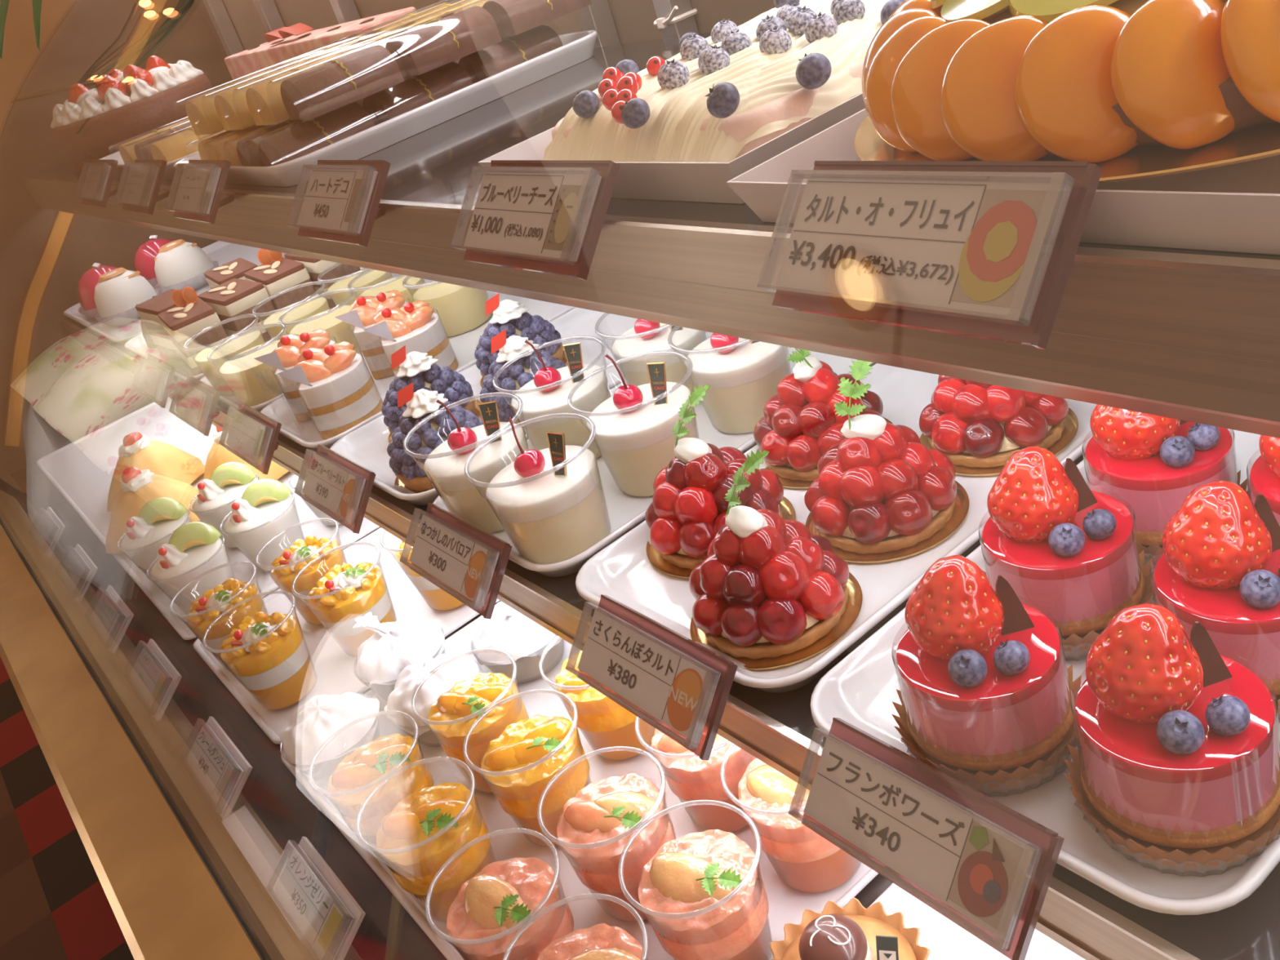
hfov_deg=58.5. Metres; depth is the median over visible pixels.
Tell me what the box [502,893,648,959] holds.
cup
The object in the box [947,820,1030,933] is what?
picture
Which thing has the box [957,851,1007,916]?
print
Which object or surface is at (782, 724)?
shelf
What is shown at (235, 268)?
slice
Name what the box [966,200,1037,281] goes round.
print
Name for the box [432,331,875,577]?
serving tray
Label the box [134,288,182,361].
slice
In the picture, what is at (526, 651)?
cup
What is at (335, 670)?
tray
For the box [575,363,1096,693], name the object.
serving tray
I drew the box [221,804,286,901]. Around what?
tag base
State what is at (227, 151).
roll
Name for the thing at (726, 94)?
cake
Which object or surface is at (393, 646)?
dessert
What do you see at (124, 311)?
cup
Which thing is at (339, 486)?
price tag
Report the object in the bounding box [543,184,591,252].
picture
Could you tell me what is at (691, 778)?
cup
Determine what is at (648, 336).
cup
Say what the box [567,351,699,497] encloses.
cup
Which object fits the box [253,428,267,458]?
picture
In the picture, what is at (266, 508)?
cup
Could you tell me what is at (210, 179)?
picture
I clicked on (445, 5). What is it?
roll
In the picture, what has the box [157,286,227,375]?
slice
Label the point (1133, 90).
tart
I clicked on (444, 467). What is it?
cup
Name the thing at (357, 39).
roll
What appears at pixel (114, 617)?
price tag
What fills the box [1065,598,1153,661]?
cup
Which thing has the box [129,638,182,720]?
price tag
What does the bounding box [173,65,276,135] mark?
roll
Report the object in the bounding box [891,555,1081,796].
cake
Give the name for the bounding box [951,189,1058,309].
picture
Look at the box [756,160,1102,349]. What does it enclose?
price tag
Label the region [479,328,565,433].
tart
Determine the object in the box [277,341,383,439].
cake
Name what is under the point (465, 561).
price tag
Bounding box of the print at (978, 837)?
[968,826,988,850]
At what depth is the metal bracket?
0.95 m
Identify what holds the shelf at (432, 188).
attached to the showcase
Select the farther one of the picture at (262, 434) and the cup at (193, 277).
the cup at (193, 277)
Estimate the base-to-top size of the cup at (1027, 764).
0.013 m
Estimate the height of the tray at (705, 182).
0.020 m
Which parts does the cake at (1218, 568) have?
crown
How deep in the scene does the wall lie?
5.00 m
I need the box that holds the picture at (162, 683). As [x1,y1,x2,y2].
[151,675,168,705]
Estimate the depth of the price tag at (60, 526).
1.50 m
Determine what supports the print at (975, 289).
on the price tag at (979, 249)
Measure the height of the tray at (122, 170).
0.019 m
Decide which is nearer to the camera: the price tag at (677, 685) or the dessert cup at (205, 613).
the price tag at (677, 685)
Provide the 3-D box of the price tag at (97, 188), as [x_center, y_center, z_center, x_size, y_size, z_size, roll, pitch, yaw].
[-0.589,-0.323,1.242,0.042,0.042,0.107,-33,30,-25]
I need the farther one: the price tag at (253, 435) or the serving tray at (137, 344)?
the serving tray at (137, 344)
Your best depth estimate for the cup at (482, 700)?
0.80 m
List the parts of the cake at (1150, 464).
crown, crown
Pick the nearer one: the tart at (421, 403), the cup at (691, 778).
the cup at (691, 778)
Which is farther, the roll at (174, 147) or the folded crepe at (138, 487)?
the folded crepe at (138, 487)
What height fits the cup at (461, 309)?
0.062 m
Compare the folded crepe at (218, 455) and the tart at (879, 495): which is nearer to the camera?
the tart at (879, 495)
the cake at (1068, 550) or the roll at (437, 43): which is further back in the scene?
the roll at (437, 43)
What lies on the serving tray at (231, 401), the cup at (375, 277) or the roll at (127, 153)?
the cup at (375, 277)
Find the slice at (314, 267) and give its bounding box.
[284,253,360,308]
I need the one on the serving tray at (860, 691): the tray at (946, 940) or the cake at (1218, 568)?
the cake at (1218, 568)
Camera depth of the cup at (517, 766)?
0.74 m
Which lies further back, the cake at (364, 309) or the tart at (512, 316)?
the cake at (364, 309)
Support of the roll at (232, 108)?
on the roll at (227, 151)
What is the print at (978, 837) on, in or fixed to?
on the price tag at (985, 866)
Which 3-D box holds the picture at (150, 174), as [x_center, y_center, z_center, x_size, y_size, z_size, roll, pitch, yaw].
[-0.458,-0.273,1.060,0.001,0.026,0.018,14,4,-39]
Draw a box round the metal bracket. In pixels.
[653,5,697,29]
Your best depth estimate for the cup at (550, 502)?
0.68 m
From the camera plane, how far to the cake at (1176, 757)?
0.38 m
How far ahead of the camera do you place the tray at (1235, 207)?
0.33 m
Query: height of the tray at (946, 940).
0.007 m
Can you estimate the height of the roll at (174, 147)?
0.033 m
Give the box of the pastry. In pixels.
[769,897,930,959]
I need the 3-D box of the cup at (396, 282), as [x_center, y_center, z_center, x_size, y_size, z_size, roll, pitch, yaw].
[-0.259,-0.192,1.208,0.081,0.062,0.081,-33,30,-25]
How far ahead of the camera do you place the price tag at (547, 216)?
0.51 m
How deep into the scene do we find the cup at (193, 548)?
1.18 m
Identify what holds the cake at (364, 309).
on the serving tray at (305, 433)
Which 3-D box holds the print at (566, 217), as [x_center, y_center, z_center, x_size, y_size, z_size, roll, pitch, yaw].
[-0.032,-0.113,0.494,0.001,0.023,0.014,14,4,-39]
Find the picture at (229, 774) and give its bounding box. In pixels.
[215,764,235,801]
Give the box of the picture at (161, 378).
[155,372,164,395]
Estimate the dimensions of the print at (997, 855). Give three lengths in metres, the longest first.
0.007 x 0.006 x 0.001 m
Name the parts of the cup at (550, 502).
stem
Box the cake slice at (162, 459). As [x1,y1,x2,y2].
[106,431,204,511]
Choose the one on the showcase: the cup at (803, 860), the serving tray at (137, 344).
the serving tray at (137, 344)
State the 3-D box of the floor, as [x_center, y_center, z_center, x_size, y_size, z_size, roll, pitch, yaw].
[-4.806,3.547,-0.696,16.200,0.050,9.000,-33,30,-25]
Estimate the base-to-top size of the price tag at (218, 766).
0.034 m
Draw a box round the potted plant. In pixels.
[0,0,41,58]
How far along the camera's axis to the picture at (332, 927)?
0.73 m
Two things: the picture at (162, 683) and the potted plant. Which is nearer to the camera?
the picture at (162, 683)
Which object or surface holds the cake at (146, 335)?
on the serving tray at (137, 344)
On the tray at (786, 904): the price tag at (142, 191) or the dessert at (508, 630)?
the dessert at (508, 630)
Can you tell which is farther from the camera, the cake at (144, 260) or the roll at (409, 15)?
the cake at (144, 260)
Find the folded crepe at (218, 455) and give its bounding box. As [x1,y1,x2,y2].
[204,426,288,480]
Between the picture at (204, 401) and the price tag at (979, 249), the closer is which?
the price tag at (979, 249)
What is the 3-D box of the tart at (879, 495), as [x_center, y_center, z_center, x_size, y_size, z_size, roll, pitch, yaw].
[0.123,-0.018,0.611,0.090,0.092,0.090,3,34,36]
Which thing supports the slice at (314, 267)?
on the serving tray at (137, 344)
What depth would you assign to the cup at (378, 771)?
0.77 m
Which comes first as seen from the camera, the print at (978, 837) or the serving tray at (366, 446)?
the print at (978, 837)
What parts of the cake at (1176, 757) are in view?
crown, crown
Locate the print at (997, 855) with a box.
[991,838,1004,862]
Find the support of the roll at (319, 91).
on the roll at (310, 135)
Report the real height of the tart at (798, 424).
0.092 m
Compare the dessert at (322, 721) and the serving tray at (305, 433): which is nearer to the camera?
the dessert at (322, 721)
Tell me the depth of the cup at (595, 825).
0.66 m
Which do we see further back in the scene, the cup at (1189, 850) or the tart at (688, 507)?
the tart at (688, 507)
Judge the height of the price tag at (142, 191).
0.042 m
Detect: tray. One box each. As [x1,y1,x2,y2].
[35,397,379,639]
[63,240,286,346]
[100,151,198,180]
[124,266,401,380]
[173,30,597,186]
[192,527,499,744]
[200,279,431,412]
[260,290,576,451]
[280,615,878,959]
[329,307,706,505]
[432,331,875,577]
[478,93,865,204]
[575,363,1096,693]
[725,108,1279,254]
[810,428,1279,915]
[867,883,1084,959]
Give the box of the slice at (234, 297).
[197,278,275,342]
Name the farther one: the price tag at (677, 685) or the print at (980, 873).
the price tag at (677, 685)
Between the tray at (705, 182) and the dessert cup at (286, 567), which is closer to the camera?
the tray at (705, 182)
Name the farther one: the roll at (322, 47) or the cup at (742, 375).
the roll at (322, 47)
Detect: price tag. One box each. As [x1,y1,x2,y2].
[48,506,65,538]
[66,543,97,595]
[74,159,124,208]
[93,585,133,651]
[114,160,173,214]
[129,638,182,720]
[132,354,177,408]
[166,160,234,224]
[169,374,220,435]
[186,715,252,819]
[220,402,281,474]
[274,836,365,959]
[287,160,391,247]
[293,444,376,533]
[400,502,511,619]
[450,160,620,279]
[577,594,737,760]
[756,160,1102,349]
[800,717,1064,959]
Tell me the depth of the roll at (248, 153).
0.93 m
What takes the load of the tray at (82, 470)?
on the showcase
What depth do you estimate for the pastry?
0.57 m
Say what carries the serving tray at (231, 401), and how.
on the showcase
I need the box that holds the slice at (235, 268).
[204,257,257,288]
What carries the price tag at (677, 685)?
attached to the showcase
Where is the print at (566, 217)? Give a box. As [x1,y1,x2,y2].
[554,192,577,244]
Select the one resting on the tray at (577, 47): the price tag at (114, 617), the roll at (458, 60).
the roll at (458, 60)
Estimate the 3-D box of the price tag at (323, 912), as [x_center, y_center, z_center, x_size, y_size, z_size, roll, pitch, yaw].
[-0.217,0.282,0.763,0.040,0.034,0.106,-33,30,-25]
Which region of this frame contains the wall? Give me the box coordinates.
[0,0,72,128]
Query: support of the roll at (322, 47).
on the roll
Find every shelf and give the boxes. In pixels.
[26,31,1279,260]
[63,316,1279,959]
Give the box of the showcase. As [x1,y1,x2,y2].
[0,0,1279,959]
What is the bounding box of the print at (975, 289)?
[958,228,1029,302]
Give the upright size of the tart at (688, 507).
0.092 m
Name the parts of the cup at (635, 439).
stem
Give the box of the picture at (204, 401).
[196,396,208,422]
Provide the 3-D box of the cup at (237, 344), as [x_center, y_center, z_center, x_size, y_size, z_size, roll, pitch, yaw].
[-0.427,-0.129,1.201,0.081,0.062,0.081,-33,30,-25]
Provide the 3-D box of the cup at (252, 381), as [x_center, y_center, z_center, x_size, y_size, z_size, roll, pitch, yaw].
[-0.377,-0.111,1.135,0.081,0.062,0.081,-33,30,-25]
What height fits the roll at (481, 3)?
0.033 m
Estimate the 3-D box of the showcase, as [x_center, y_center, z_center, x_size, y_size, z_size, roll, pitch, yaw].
[-0.107,0.147,1.013,0.746,1.350,2.480,-33,30,-25]
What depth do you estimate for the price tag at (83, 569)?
1.36 m
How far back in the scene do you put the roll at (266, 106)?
0.92 m
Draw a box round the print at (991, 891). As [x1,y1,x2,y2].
[982,880,1000,903]
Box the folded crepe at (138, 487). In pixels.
[105,466,200,554]
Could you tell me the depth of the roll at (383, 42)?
0.97 m
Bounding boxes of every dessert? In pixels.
[280,692,380,784]
[352,612,444,701]
[383,649,483,746]
[471,601,564,684]
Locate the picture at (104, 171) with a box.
[96,169,106,194]
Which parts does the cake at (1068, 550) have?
crown, crown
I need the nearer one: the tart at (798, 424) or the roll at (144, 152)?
the tart at (798, 424)
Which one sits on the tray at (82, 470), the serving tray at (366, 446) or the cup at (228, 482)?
the cup at (228, 482)
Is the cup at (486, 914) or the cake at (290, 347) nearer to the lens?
the cup at (486, 914)
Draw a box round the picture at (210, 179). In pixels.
[199,173,215,206]
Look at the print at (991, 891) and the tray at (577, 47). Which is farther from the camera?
the tray at (577, 47)
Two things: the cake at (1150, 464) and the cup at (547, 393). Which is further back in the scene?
the cup at (547, 393)
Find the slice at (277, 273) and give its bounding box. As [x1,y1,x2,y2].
[243,248,319,311]
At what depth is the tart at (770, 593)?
0.55 m
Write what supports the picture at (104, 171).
on the price tag at (97, 188)
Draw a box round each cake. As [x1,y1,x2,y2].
[50,55,214,171]
[77,262,118,319]
[93,267,161,327]
[133,235,173,289]
[136,296,156,348]
[154,239,218,293]
[223,6,417,82]
[253,328,337,422]
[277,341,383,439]
[334,289,410,379]
[363,300,458,377]
[543,0,905,162]
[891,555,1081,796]
[978,445,1154,661]
[1063,603,1279,876]
[1082,404,1248,569]
[1150,480,1279,722]
[1246,435,1279,525]
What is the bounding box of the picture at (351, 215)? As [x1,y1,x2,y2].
[343,178,368,222]
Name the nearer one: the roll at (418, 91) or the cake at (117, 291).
the roll at (418, 91)
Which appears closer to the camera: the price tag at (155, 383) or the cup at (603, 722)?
the cup at (603, 722)
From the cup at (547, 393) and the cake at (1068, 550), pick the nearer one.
the cake at (1068, 550)
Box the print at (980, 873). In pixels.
[969,863,993,894]
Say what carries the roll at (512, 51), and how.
on the tray at (577, 47)
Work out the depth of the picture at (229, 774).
0.91 m
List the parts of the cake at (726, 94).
crown, crown, crown, crown, crown, crown, crown, crown, crown, crown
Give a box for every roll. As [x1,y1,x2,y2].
[108,115,190,164]
[124,120,192,159]
[140,124,226,162]
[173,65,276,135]
[186,124,256,159]
[202,57,309,130]
[204,119,289,166]
[224,119,304,166]
[233,48,344,125]
[245,102,374,166]
[267,39,404,119]
[272,30,367,69]
[306,21,402,62]
[340,11,440,54]
[354,75,416,106]
[362,62,473,125]
[364,0,450,35]
[377,0,502,77]
[400,0,474,27]
[435,0,488,18]
[452,35,511,63]
[458,24,563,84]
[476,0,591,37]
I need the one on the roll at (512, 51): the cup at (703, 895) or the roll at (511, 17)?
the roll at (511, 17)
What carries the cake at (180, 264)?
on the serving tray at (223, 252)
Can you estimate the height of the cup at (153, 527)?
0.090 m
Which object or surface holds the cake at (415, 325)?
on the serving tray at (305, 433)
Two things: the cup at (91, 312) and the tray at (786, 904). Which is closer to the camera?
the tray at (786, 904)
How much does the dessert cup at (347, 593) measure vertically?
0.081 m
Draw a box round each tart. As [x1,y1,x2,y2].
[381,345,481,443]
[386,382,483,493]
[474,293,567,386]
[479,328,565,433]
[644,384,795,578]
[688,449,862,671]
[753,346,892,488]
[804,360,968,564]
[853,0,1279,183]
[919,374,1078,476]
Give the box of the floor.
[0,656,134,959]
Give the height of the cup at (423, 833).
0.081 m
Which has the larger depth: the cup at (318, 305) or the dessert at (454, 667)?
the cup at (318, 305)
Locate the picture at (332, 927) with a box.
[317,906,344,955]
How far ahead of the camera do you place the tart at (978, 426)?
0.64 m
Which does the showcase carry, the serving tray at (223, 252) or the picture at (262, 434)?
the serving tray at (223, 252)
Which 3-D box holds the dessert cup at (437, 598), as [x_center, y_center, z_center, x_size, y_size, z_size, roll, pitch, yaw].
[-0.186,0.074,1.061,0.084,0.081,0.084,1,33,34]
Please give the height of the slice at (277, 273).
0.087 m
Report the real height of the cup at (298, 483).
0.084 m
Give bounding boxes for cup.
[78,307,96,319]
[95,288,161,327]
[116,497,191,586]
[148,521,235,616]
[154,260,218,293]
[169,560,268,671]
[182,313,265,395]
[188,462,259,548]
[202,590,317,711]
[207,322,286,406]
[219,478,304,571]
[252,280,329,340]
[255,517,346,626]
[278,288,361,353]
[288,475,342,526]
[291,542,397,656]
[308,710,434,859]
[317,262,392,306]
[347,270,426,302]
[355,756,496,922]
[380,532,465,611]
[402,276,492,337]
[403,391,528,533]
[411,648,528,792]
[425,827,573,959]
[462,688,591,846]
[464,413,611,564]
[472,635,564,684]
[492,335,610,459]
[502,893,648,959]
[537,746,675,922]
[538,636,655,760]
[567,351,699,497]
[594,314,706,401]
[617,799,772,959]
[635,715,756,832]
[667,328,791,434]
[720,745,861,893]
[903,742,1077,796]
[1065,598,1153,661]
[1076,805,1279,876]
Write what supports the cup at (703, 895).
on the tray at (786, 904)
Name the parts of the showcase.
trim, glass, panel, post, post, post, panel, post, post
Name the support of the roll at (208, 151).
on the tray at (577, 47)
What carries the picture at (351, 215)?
on the price tag at (342, 198)
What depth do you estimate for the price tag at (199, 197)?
0.93 m
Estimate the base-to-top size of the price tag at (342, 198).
0.042 m
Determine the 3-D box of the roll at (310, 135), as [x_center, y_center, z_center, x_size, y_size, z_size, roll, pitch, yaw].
[-0.261,-0.272,0.911,0.095,0.033,0.054,-33,30,-25]
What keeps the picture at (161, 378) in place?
on the price tag at (155, 383)
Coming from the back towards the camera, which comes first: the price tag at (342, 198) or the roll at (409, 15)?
the roll at (409, 15)
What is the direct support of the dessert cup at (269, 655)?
on the tray at (335, 670)
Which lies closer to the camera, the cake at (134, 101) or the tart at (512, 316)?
the tart at (512, 316)
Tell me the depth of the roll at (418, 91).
0.94 m
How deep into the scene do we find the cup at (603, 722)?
0.79 m
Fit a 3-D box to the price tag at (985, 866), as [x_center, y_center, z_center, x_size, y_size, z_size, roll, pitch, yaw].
[0.103,0.132,0.429,0.037,0.038,0.107,-33,30,-25]
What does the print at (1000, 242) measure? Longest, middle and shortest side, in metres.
0.012 x 0.011 x 0.001 m
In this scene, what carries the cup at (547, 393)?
on the serving tray at (625, 512)
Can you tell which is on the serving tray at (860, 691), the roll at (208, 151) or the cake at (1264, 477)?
the cake at (1264, 477)
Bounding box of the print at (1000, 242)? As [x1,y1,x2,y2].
[982,221,1017,262]
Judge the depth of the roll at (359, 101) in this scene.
0.96 m
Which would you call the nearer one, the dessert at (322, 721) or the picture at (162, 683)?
the dessert at (322, 721)
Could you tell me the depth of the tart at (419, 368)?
0.92 m
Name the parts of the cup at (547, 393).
stem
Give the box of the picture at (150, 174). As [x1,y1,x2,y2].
[141,171,153,199]
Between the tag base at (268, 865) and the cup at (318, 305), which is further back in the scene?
the cup at (318, 305)
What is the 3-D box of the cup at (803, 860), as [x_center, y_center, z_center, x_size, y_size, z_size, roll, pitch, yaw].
[0.095,0.192,0.663,0.079,0.081,0.079,7,37,40]
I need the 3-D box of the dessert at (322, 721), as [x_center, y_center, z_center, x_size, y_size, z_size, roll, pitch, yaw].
[-0.241,0.198,0.898,0.083,0.054,0.081,-28,28,-17]
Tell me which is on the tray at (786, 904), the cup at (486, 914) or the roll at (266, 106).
the cup at (486, 914)
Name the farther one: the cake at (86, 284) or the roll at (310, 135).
the cake at (86, 284)
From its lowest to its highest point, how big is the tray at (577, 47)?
0.019 m
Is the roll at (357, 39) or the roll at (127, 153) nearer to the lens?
the roll at (357, 39)
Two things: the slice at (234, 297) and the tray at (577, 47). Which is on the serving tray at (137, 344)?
the slice at (234, 297)
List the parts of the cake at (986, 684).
crown, crown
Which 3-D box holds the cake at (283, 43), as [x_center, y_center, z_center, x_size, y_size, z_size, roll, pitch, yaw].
[-0.379,-0.503,1.318,0.072,0.051,0.440,-33,30,-25]
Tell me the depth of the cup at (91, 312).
1.72 m
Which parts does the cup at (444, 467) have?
stem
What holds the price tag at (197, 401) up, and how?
attached to the showcase
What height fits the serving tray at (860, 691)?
0.014 m
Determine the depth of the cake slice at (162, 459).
1.53 m

